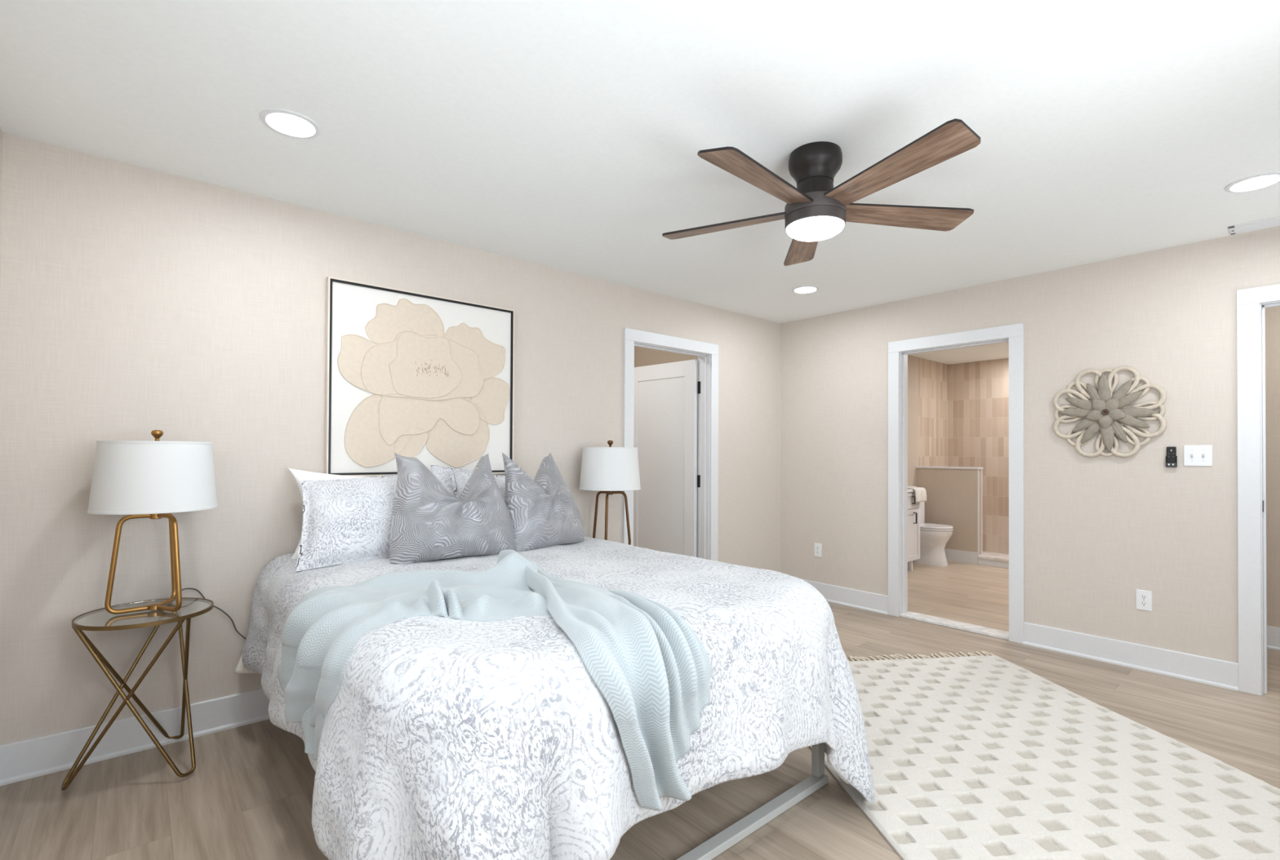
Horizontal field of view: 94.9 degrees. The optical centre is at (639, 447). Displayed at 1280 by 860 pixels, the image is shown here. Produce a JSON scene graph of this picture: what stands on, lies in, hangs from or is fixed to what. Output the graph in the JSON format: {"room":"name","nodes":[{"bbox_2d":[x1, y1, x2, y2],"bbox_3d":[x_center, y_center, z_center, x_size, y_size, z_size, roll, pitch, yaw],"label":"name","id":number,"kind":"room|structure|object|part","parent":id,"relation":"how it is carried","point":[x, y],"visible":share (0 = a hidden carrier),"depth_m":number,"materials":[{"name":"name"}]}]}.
{"room":"bedroom","nodes":[
{"label":"bedroom","id":0,"kind":"room"},
{"bbox_2d":[0,127,2,274],"bbox_3d":[-1.187,0.028,0.696,0.115,2.440,3.850,1,-1,-41],"label":"wall","id":1,"kind":"structure","parent":0,"point":[1,131],"depth_m":2.19,"materials":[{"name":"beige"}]},
{"bbox_2d":[0,132,947,745],"bbox_3d":[0.787,0.079,5.010,8.735,2.440,0.115,1,-1,-41],"label":"wall","id":2,"kind":"structure","parent":0,"point":[135,301],"depth_m":2.61,"materials":[{"name":"beige paint"}]},
{"bbox_2d":[0,688,269,786],"bbox_3d":[-1.258,1.199,3.153,3.005,0.143,0.024,1,-1,-41],"label":"baseboard","id":3,"kind":"structure","parent":2,"relation":"attached to","point":[20,761],"depth_m":2.41,"materials":[{"name":"white paint"}]},
{"bbox_2d":[324,276,514,476],"bbox_3d":[-1.160,-0.344,3.229,1.020,0.988,0.041,1,-1,-41],"label":"painting","id":4,"kind":"object","parent":2,"relation":"attached to","point":[429,379],"visible":0.98,"depth_m":3.16,"materials":[{"name":"beige paper"}]},
{"bbox_2d":[633,359,700,557],"bbox_3d":[0.211,0.281,5.086,0.791,2.008,0.092,0,-1,43],"label":"door","id":5,"kind":"structure","parent":2,"relation":"in","point":[665,424],"depth_m":5.02,"materials":[{"name":"white paint"}]},
{"bbox_2d":[622,328,718,561],"bbox_3d":[0.214,0.224,4.516,0.985,2.135,0.153,1,-1,-41],"label":"trim","id":6,"kind":"structure","parent":2,"relation":"attached to","point":[707,353],"depth_m":4.74,"materials":[{"name":"white paint"}]},
{"bbox_2d":[0,0,1279,364],"bbox_3d":[2.163,-1.210,3.430,8.735,0.120,4.315,1,-1,-41],"label":"ceiling","id":7,"kind":"structure","parent":0,"point":[569,135],"depth_m":2.08,"materials":[{"name":"white paint"}]},
{"bbox_2d":[260,108,319,138],"bbox_3d":[-1.269,-1.176,2.136,0.188,0.007,0.188,1,-1,-41],"label":"recessed light","id":8,"kind":"object","parent":7,"relation":"in","point":[287,122],"visible":1,"depth_m":2.13,"materials":[{"name":"white paint"}]},
{"bbox_2d":[791,285,818,293],"bbox_3d":[1.196,-1.143,4.250,0.188,0.007,0.188,1,-1,-41],"label":"recessed light","id":9,"kind":"object","parent":7,"relation":"in","point":[804,289],"visible":1,"depth_m":4.24,"materials":[{"name":"white paint"}]},
{"bbox_2d":[662,118,980,266],"bbox_3d":[0.669,-1.002,2.304,1.233,0.332,1.266,1,-1,-41],"label":"ceiling fan","id":10,"kind":"object","parent":7,"relation":"hanging from","point":[815,211],"visible":1,"depth_m":2.24,"materials":[{"name":"brown wood"}]},
{"bbox_3d":[0.360,-0.946,2.507,0.555,0.040,0.147,0,-1,27],"label":"blade","id":11,"kind":"part","parent":10,"relation":"part of","materials":[{"name":"brown wood"}]},
{"bbox_3d":[0.427,-0.949,2.069,0.555,0.040,0.147,1,-1,-45],"label":"blade","id":12,"kind":"part","parent":10,"relation":"part of","materials":[{"name":"brown wood"}]},
{"bbox_3d":[0.756,-0.942,2.707,0.147,0.040,0.555,0,-1,9],"label":"blade","id":13,"kind":"part","parent":10,"relation":"part of","materials":[{"name":"brown wood"}]},
{"bbox_3d":[0.865,-0.948,1.997,0.147,0.040,0.555,1,-1,-27],"label":"blade","id":14,"kind":"part","parent":10,"relation":"part of","materials":[{"name":"brown wood"}]},
{"bbox_3d":[1.069,-0.943,2.391,0.555,0.040,0.147,0,-1,-9],"label":"blade","id":15,"kind":"part","parent":10,"relation":"part of","materials":[{"name":"brown wood"}]},
{"bbox_2d":[1225,171,1279,192],"bbox_3d":[2.676,-1.152,2.553,0.188,0.007,0.188,1,-1,-41],"label":"recessed light","id":16,"kind":"object","parent":7,"relation":"in","point":[1255,182],"visible":1,"depth_m":2.55,"materials":[{"name":"white paint"}]},
{"bbox_2d":[1227,216,1279,235],"bbox_3d":[3.233,-1.144,2.955,0.150,0.010,0.380,1,-1,-41],"label":"ceiling vent","id":17,"kind":"object","parent":7,"relation":"in","point":[1274,221],"visible":1,"depth_m":3.02,"materials":[{"name":"white metal"}]},
{"bbox_2d":[0,551,1279,859],"bbox_3d":[2.155,1.335,3.400,8.735,0.150,4.300,1,-1,-41],"label":"floor","id":18,"kind":"structure","parent":0,"point":[248,795],"depth_m":2.21,"materials":[{"name":"beige wood"}]},
{"bbox_2d":[61,597,213,791],"bbox_3d":[-1.944,0.944,2.294,0.445,0.608,0.428,1,-1,-41],"label":"side table","id":19,"kind":"object","parent":18,"relation":"on","point":[100,620],"visible":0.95,"depth_m":2.24,"materials":[{"name":"brown metal"}]},
{"bbox_3d":[-1.871,0.950,2.281,0.332,0.596,0.380,0,-1,16],"label":"hairpin leg","id":20,"kind":"part","parent":19,"relation":"part of","materials":[{"name":"brown metal"}]},
{"bbox_3d":[-1.980,0.950,2.290,0.343,0.596,0.388,1,-1,-41],"label":"hairpin leg","id":21,"kind":"part","parent":19,"relation":"part of","materials":[{"name":"brown metal"}]},
{"bbox_3d":[-1.934,0.645,2.303,0.412,0.006,0.412,1,-1,-41],"label":"glass","id":22,"kind":"part","parent":19,"relation":"part of","materials":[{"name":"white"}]},
{"bbox_2d":[87,430,245,639],"bbox_3d":[-1.822,0.467,2.411,0.656,1.072,0.408,1,-1,-41],"label":"table lamp","id":23,"kind":"object","parent":19,"relation":"on","point":[156,479],"visible":0.94,"depth_m":2.20,"materials":[{"name":"white fabric"}]},
{"bbox_3d":[-1.976,0.448,2.271,0.136,0.380,0.018,1,-1,-41],"label":"leg","id":24,"kind":"part","parent":23,"relation":"part of","materials":[{"name":"gold metal"}]},
{"bbox_3d":[-1.914,0.111,2.326,0.398,0.270,0.398,1,-1,-41],"label":"lamp shade","id":25,"kind":"part","parent":23,"relation":"part of","materials":[{"name":"white fabric"}]},
{"bbox_3d":[-1.933,0.450,2.401,0.018,0.381,0.136,0,-1,-13],"label":"leg","id":26,"kind":"part","parent":23,"relation":"part of","materials":[{"name":"gold metal"}]},
{"bbox_3d":[-1.843,0.449,2.297,0.080,0.380,0.123,1,-1,-41],"label":"leg","id":27,"kind":"part","parent":23,"relation":"part of","materials":[{"name":"gold metal"}]},
{"bbox_3d":[-1.870,0.804,2.580,0.121,0.400,0.494,0,-1,27],"label":"power cord","id":28,"kind":"part","parent":23,"relation":"part of","materials":[{"name":"grey plastic"}]},
{"bbox_2d":[675,742,827,859],"bbox_3d":[-0.495,1.073,2.478,1.500,0.390,1.963,1,-1,-41],"label":"bed","id":29,"kind":"object","parent":18,"relation":"on","point":[712,848],"visible":0.12,"depth_m":1.99,"materials":[{"name":"grey paint"}]},
{"bbox_3d":[0.677,1.091,2.231,0.045,0.300,0.030,1,-1,-41],"label":"leg","id":30,"kind":"part","parent":29,"relation":"part of","materials":[{"name":"grey paint"}]},
{"bbox_3d":[-0.489,0.727,2.500,1.470,0.298,1.910,1,-1,-41],"label":"mattress","id":31,"kind":"object","parent":29,"relation":"on","visible":0},
{"bbox_2d":[241,536,875,859],"bbox_3d":[-0.424,0.867,2.402,1.806,0.758,2.188,1,-1,-41],"label":"duvet","id":32,"kind":"object","parent":31,"relation":"on","point":[442,738],"visible":0.63,"depth_m":1.46,"materials":[{"name":"fabric"}]},
{"bbox_2d":[234,653,258,674],"bbox_3d":[-1.742,0.936,2.646,0.144,0.205,0.046,1,-1,-36],"label":"sheet","id":33,"kind":"object","parent":32,"relation":"hanging from","point":[240,668],"visible":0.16,"depth_m":2.61,"materials":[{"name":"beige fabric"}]},
{"bbox_2d":[287,467,370,559],"bbox_3d":[-1.328,0.308,2.930,0.740,0.424,0.165,1,-1,-41],"label":"sleeping pillow","id":34,"kind":"object","parent":32,"relation":"on","point":[298,475],"visible":0.09,"depth_m":2.75,"materials":[{"name":"white fabric"}]},
{"bbox_2d":[294,467,459,572],"bbox_3d":[-1.179,0.310,2.762,0.811,0.416,0.324,1,-1,-38],"label":"pillow sham","id":35,"kind":"object","parent":32,"relation":"on","point":[344,521],"visible":0.59,"depth_m":2.60,"materials":[{"name":"fabric"}]},
{"bbox_2d":[389,453,515,564],"bbox_3d":[-0.874,0.271,2.755,0.600,0.491,0.305,1,-1,-35],"label":"throw cushion","id":36,"kind":"object","parent":32,"relation":"on","point":[428,522],"visible":0.92,"depth_m":2.64,"materials":[{"name":"silver fabric"}]},
{"bbox_2d":[430,464,505,499],"bbox_3d":[-0.846,0.307,3.181,0.527,0.436,0.228,1,-1,-45],"label":"pillow sham","id":37,"kind":"object","parent":32,"relation":"on","point":[461,476],"visible":0.13,"depth_m":3.13,"materials":[{"name":"fabric"}]},
{"bbox_2d":[277,549,712,811],"bbox_3d":[-0.520,0.646,1.794,0.887,0.532,1.425,1,-1,-41],"label":"blanket","id":38,"kind":"object","parent":32,"relation":"on","point":[654,673],"visible":0.98,"depth_m":1.63,"materials":[{"name":"fabric"}]},
{"bbox_2d":[502,453,584,552],"bbox_3d":[-0.513,0.274,3.073,0.274,0.495,0.510,0,-1,35],"label":"throw cushion","id":39,"kind":"object","parent":32,"relation":"on","point":[544,512],"visible":0.94,"depth_m":2.96,"materials":[{"name":"silver fabric"}]},
{"bbox_2d":[907,492,919,571],"bbox_3d":[2.550,0.886,6.153,0.925,0.840,0.425,1,-1,-41],"label":"vanity cabinet","id":40,"kind":"object","parent":18,"relation":"on","point":[913,512],"visible":0.19,"depth_m":6.23,"materials":[{"name":"white paint"}]},
{"bbox_3d":[2.878,1.256,6.245,0.030,0.105,0.030,1,-1,-41],"label":"leg","id":41,"kind":"part","parent":40,"relation":"part of","materials":[{"name":"white paint"}]},
{"bbox_2d":[907,488,915,493],"bbox_3d":[2.544,0.451,6.168,0.947,0.032,0.408,1,-1,-41],"label":"countertop","id":42,"kind":"structure","parent":40,"relation":"on","point":[908,490],"depth_m":6.16,"materials":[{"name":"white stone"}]},
{"bbox_2d":[907,486,926,502],"bbox_3d":[2.906,0.497,6.325,0.242,0.156,0.259,1,-1,-41],"label":"hand towel","id":43,"kind":"object","parent":42,"relation":"on","point":[920,493],"visible":0.74,"depth_m":6.23,"materials":[{"name":"white fabric"}]},
{"bbox_3d":[2.837,0.560,6.178,0.456,0.167,0.018,1,-1,-41],"label":"drawer","id":44,"kind":"part","parent":40,"relation":"part of","materials":[{"name":"white paint"}]},
{"bbox_3d":[2.835,0.923,6.175,0.456,0.540,0.018,1,-1,-41],"label":"door","id":45,"kind":"part","parent":40,"relation":"part of","materials":[{"name":"white paint"}]},
{"bbox_2d":[912,502,953,566],"bbox_3d":[3.256,0.939,6.677,0.420,0.752,0.554,1,-1,-41],"label":"toilet","id":46,"kind":"object","parent":18,"relation":"on","point":[934,538],"visible":0.59,"depth_m":6.52,"materials":[{"name":"white ceramic"}]},
{"bbox_3d":[3.136,0.763,6.820,0.400,0.335,0.173,1,-1,-41],"label":"tank","id":47,"kind":"part","parent":46,"relation":"part of","materials":[{"name":"white ceramic"}]},
{"bbox_3d":[3.289,1.117,6.636,0.368,0.395,0.443,1,-1,-41],"label":"bowl","id":48,"kind":"part","parent":46,"relation":"part of","materials":[{"name":"white ceramic"}]},
{"bbox_3d":[3.309,0.909,6.616,0.376,0.016,0.392,1,-1,-41],"label":"seat","id":49,"kind":"part","parent":46,"relation":"part of","materials":[{"name":"white ceramic"}]},
{"bbox_3d":[3.310,0.886,6.615,0.372,0.023,0.385,1,-1,-41],"label":"lid","id":50,"kind":"part","parent":46,"relation":"part of","materials":[{"name":"white ceramic"}]},
{"bbox_2d":[900,611,1008,640],"bbox_3d":[2.291,1.288,4.275,0.139,0.022,0.740,1,-1,-41],"label":"threshold","id":51,"kind":"object","parent":18,"relation":"on","point":[988,632],"visible":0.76,"depth_m":4.24,"materials":[{"name":"white stone"}]},
{"bbox_2d":[977,554,1008,568],"bbox_3d":[4.457,1.262,5.950,0.144,0.104,1.865,1,-1,-41],"label":"shower curb","id":52,"kind":"object","parent":18,"relation":"on","point":[984,560],"visible":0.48,"depth_m":6.50,"materials":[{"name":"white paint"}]},
{"bbox_2d":[808,651,1279,859],"bbox_3d":[1.551,1.267,2.320,1.606,0.017,2.623,0,-1,-7],"label":"area rug","id":53,"kind":"object","parent":18,"relation":"on","point":[987,757],"visible":0.79,"depth_m":2.23,"materials":[{"name":"beige fabric"}]},
{"bbox_3d":[-0.200,0.967,3.785,0.445,0.608,0.428,1,-1,-41],"label":"side table","id":54,"kind":"object","parent":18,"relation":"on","visible":0},
{"bbox_2d":[579,440,640,545],"bbox_3d":[-0.194,0.307,3.805,0.398,0.710,0.398,1,-1,-41],"label":"table lamp","id":55,"kind":"object","parent":54,"relation":"on","point":[610,470],"visible":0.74,"depth_m":3.65,"materials":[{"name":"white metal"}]},
{"bbox_3d":[-0.259,0.472,3.852,0.136,0.381,0.018,0,-1,37],"label":"leg","id":56,"kind":"part","parent":55,"relation":"part of","materials":[{"name":"brown metal"}]},
{"bbox_3d":[-0.205,0.471,3.724,0.018,0.381,0.136,0,-1,7],"label":"leg","id":57,"kind":"part","parent":55,"relation":"part of","materials":[{"name":"brown metal"}]},
{"bbox_3d":[-0.193,0.133,3.806,0.398,0.270,0.398,1,-1,-41],"label":"lamp shade","id":58,"kind":"part","parent":55,"relation":"part of","materials":[{"name":"white fabric"}]},
{"bbox_3d":[-0.121,0.473,3.834,0.136,0.381,0.018,1,-1,-23],"label":"leg","id":59,"kind":"part","parent":55,"relation":"part of","materials":[{"name":"brown metal"}]},
{"bbox_2d":[634,346,697,471],"bbox_3d":[-0.167,0.075,5.145,2.715,2.440,1.335,1,-1,-41],"label":"wall","id":60,"kind":"structure","parent":0,"point":[643,357],"depth_m":5.60,"materials":[{"name":"beige paint"}]},
{"bbox_2d":[915,468,981,564],"bbox_3d":[3.628,0.783,6.922,0.120,1.073,0.685,1,-1,-41],"label":"wall","id":61,"kind":"structure","parent":0,"point":[952,495],"depth_m":6.80,"materials":[{"name":"beige paint"}]},
{"bbox_2d":[915,466,982,555],"bbox_3d":[3.633,0.720,6.917,0.144,0.992,0.699,1,-1,-41],"label":"trim","id":62,"kind":"structure","parent":61,"relation":"attached to","point":[917,467],"depth_m":6.68,"materials":[{"name":"white paint"}]},
{"bbox_2d":[944,548,977,564],"bbox_3d":[3.575,1.251,6.874,0.014,0.135,0.685,1,-1,-41],"label":"baseboard","id":63,"kind":"structure","parent":61,"relation":"attached to","point":[963,557],"depth_m":6.74,"materials":[{"name":"white paint"}]},
{"bbox_2d":[947,358,1008,554],"bbox_3d":[4.929,0.117,6.815,0.100,2.440,2.550,1,-1,-41],"label":"wall","id":64,"kind":"structure","parent":0,"point":[978,392],"depth_m":7.40,"materials":[{"name":"tile"}]},
{"bbox_2d":[780,225,1279,663],"bbox_3d":[2.622,0.077,3.897,0.115,2.440,3.965,1,-1,-41],"label":"wall","id":65,"kind":"structure","parent":0,"point":[1100,530],"depth_m":3.63,"materials":[{"name":"beige paint"}]},
{"bbox_2d":[813,542,822,557],"bbox_3d":[1.532,0.882,5.057,0.008,0.116,0.072,1,-1,-41],"label":"wall outlet","id":66,"kind":"object","parent":65,"relation":"attached to","point":[818,547],"visible":1,"depth_m":5.05,"materials":[{"name":"white plastic"}]},
{"bbox_2d":[802,579,888,614],"bbox_3d":[1.601,1.231,4.959,0.024,0.143,1.015,1,-1,-41],"label":"baseboard","id":67,"kind":"structure","parent":65,"relation":"attached to","point":[870,602],"depth_m":4.79,"materials":[{"name":"white paint"}]},
{"bbox_2d":[888,323,1024,644],"bbox_3d":[2.290,0.237,4.280,0.153,2.125,0.920,1,-1,-41],"label":"trim","id":68,"kind":"structure","parent":65,"relation":"attached to","point":[898,351],"depth_m":4.31,"materials":[{"name":"white paint"}]},
{"bbox_2d":[1053,365,1166,457],"bbox_3d":[2.813,-0.213,3.545,0.060,0.546,0.546,1,-1,-41],"label":"wall decoration","id":69,"kind":"object","parent":65,"relation":"attached to","point":[1104,411],"visible":1,"depth_m":3.52,"materials":[{"name":"beige wood"}]},
{"bbox_2d":[1022,622,1238,691],"bbox_3d":[2.857,1.223,3.499,0.024,0.143,0.995,1,-1,-41],"label":"baseboard","id":70,"kind":"structure","parent":65,"relation":"attached to","point":[1224,674],"depth_m":3.44,"materials":[{"name":"white paint"}]},
{"bbox_2d":[1136,589,1151,611],"bbox_3d":[2.937,0.890,3.423,0.008,0.116,0.072,1,-1,-41],"label":"wall outlet","id":71,"kind":"object","parent":65,"relation":"attached to","point":[1144,598],"visible":1,"depth_m":3.42,"materials":[{"name":"white plastic"}]},
{"bbox_2d":[1140,594,1147,599],"bbox_3d":[2.935,0.871,3.421,0.002,0.033,0.033,1,-1,-41],"label":"receptacle","id":72,"kind":"object","parent":71,"relation":"attached to","point":[1143,597],"depth_m":3.42,"materials":[{"name":"white plastic"}]},
{"bbox_2d":[1140,600,1147,607],"bbox_3d":[2.935,0.910,3.421,0.002,0.033,0.033,1,-1,-41],"label":"receptacle","id":73,"kind":"object","parent":71,"relation":"attached to","point":[1143,603],"depth_m":3.42,"materials":[{"name":"white plastic"}]},
{"bbox_2d":[1165,447,1177,467],"bbox_3d":[3.015,0.053,3.333,0.024,0.116,0.047,1,-1,-41],"label":"remote","id":74,"kind":"object","parent":65,"relation":"attached to","point":[1171,458],"visible":1,"depth_m":3.33,"materials":[{"name":"black plastic"}]},
{"bbox_2d":[1183,445,1212,466],"bbox_3d":[3.088,0.044,3.253,0.018,0.116,0.116,1,-1,-41],"label":"light switch","id":75,"kind":"object","parent":65,"relation":"attached to","point":[1193,455],"visible":1,"depth_m":3.25,"materials":[{"name":"white plastic"}]},
{"bbox_2d":[1236,284,1279,696],"bbox_3d":[3.562,0.224,2.802,0.153,2.135,0.990,1,-1,-41],"label":"trim","id":76,"kind":"structure","parent":65,"relation":"attached to","point":[1251,303],"depth_m":3.09,"materials":[{"name":"white paint"}]},
{"bbox_2d":[1265,306,1279,627],"bbox_3d":[4.413,0.083,3.535,0.100,2.440,1.550,1,-1,-41],"label":"wall","id":77,"kind":"structure","parent":0,"point":[1272,315],"depth_m":3.81,"materials":[{"name":"beige paint"}]},
{"bbox_2d":[1266,626,1279,651],"bbox_3d":[4.361,1.230,3.484,0.024,0.143,1.550,1,-1,-41],"label":"baseboard","id":78,"kind":"structure","parent":77,"relation":"attached to","point":[1273,633],"depth_m":3.79,"materials":[{"name":"white paint"}]}
]}

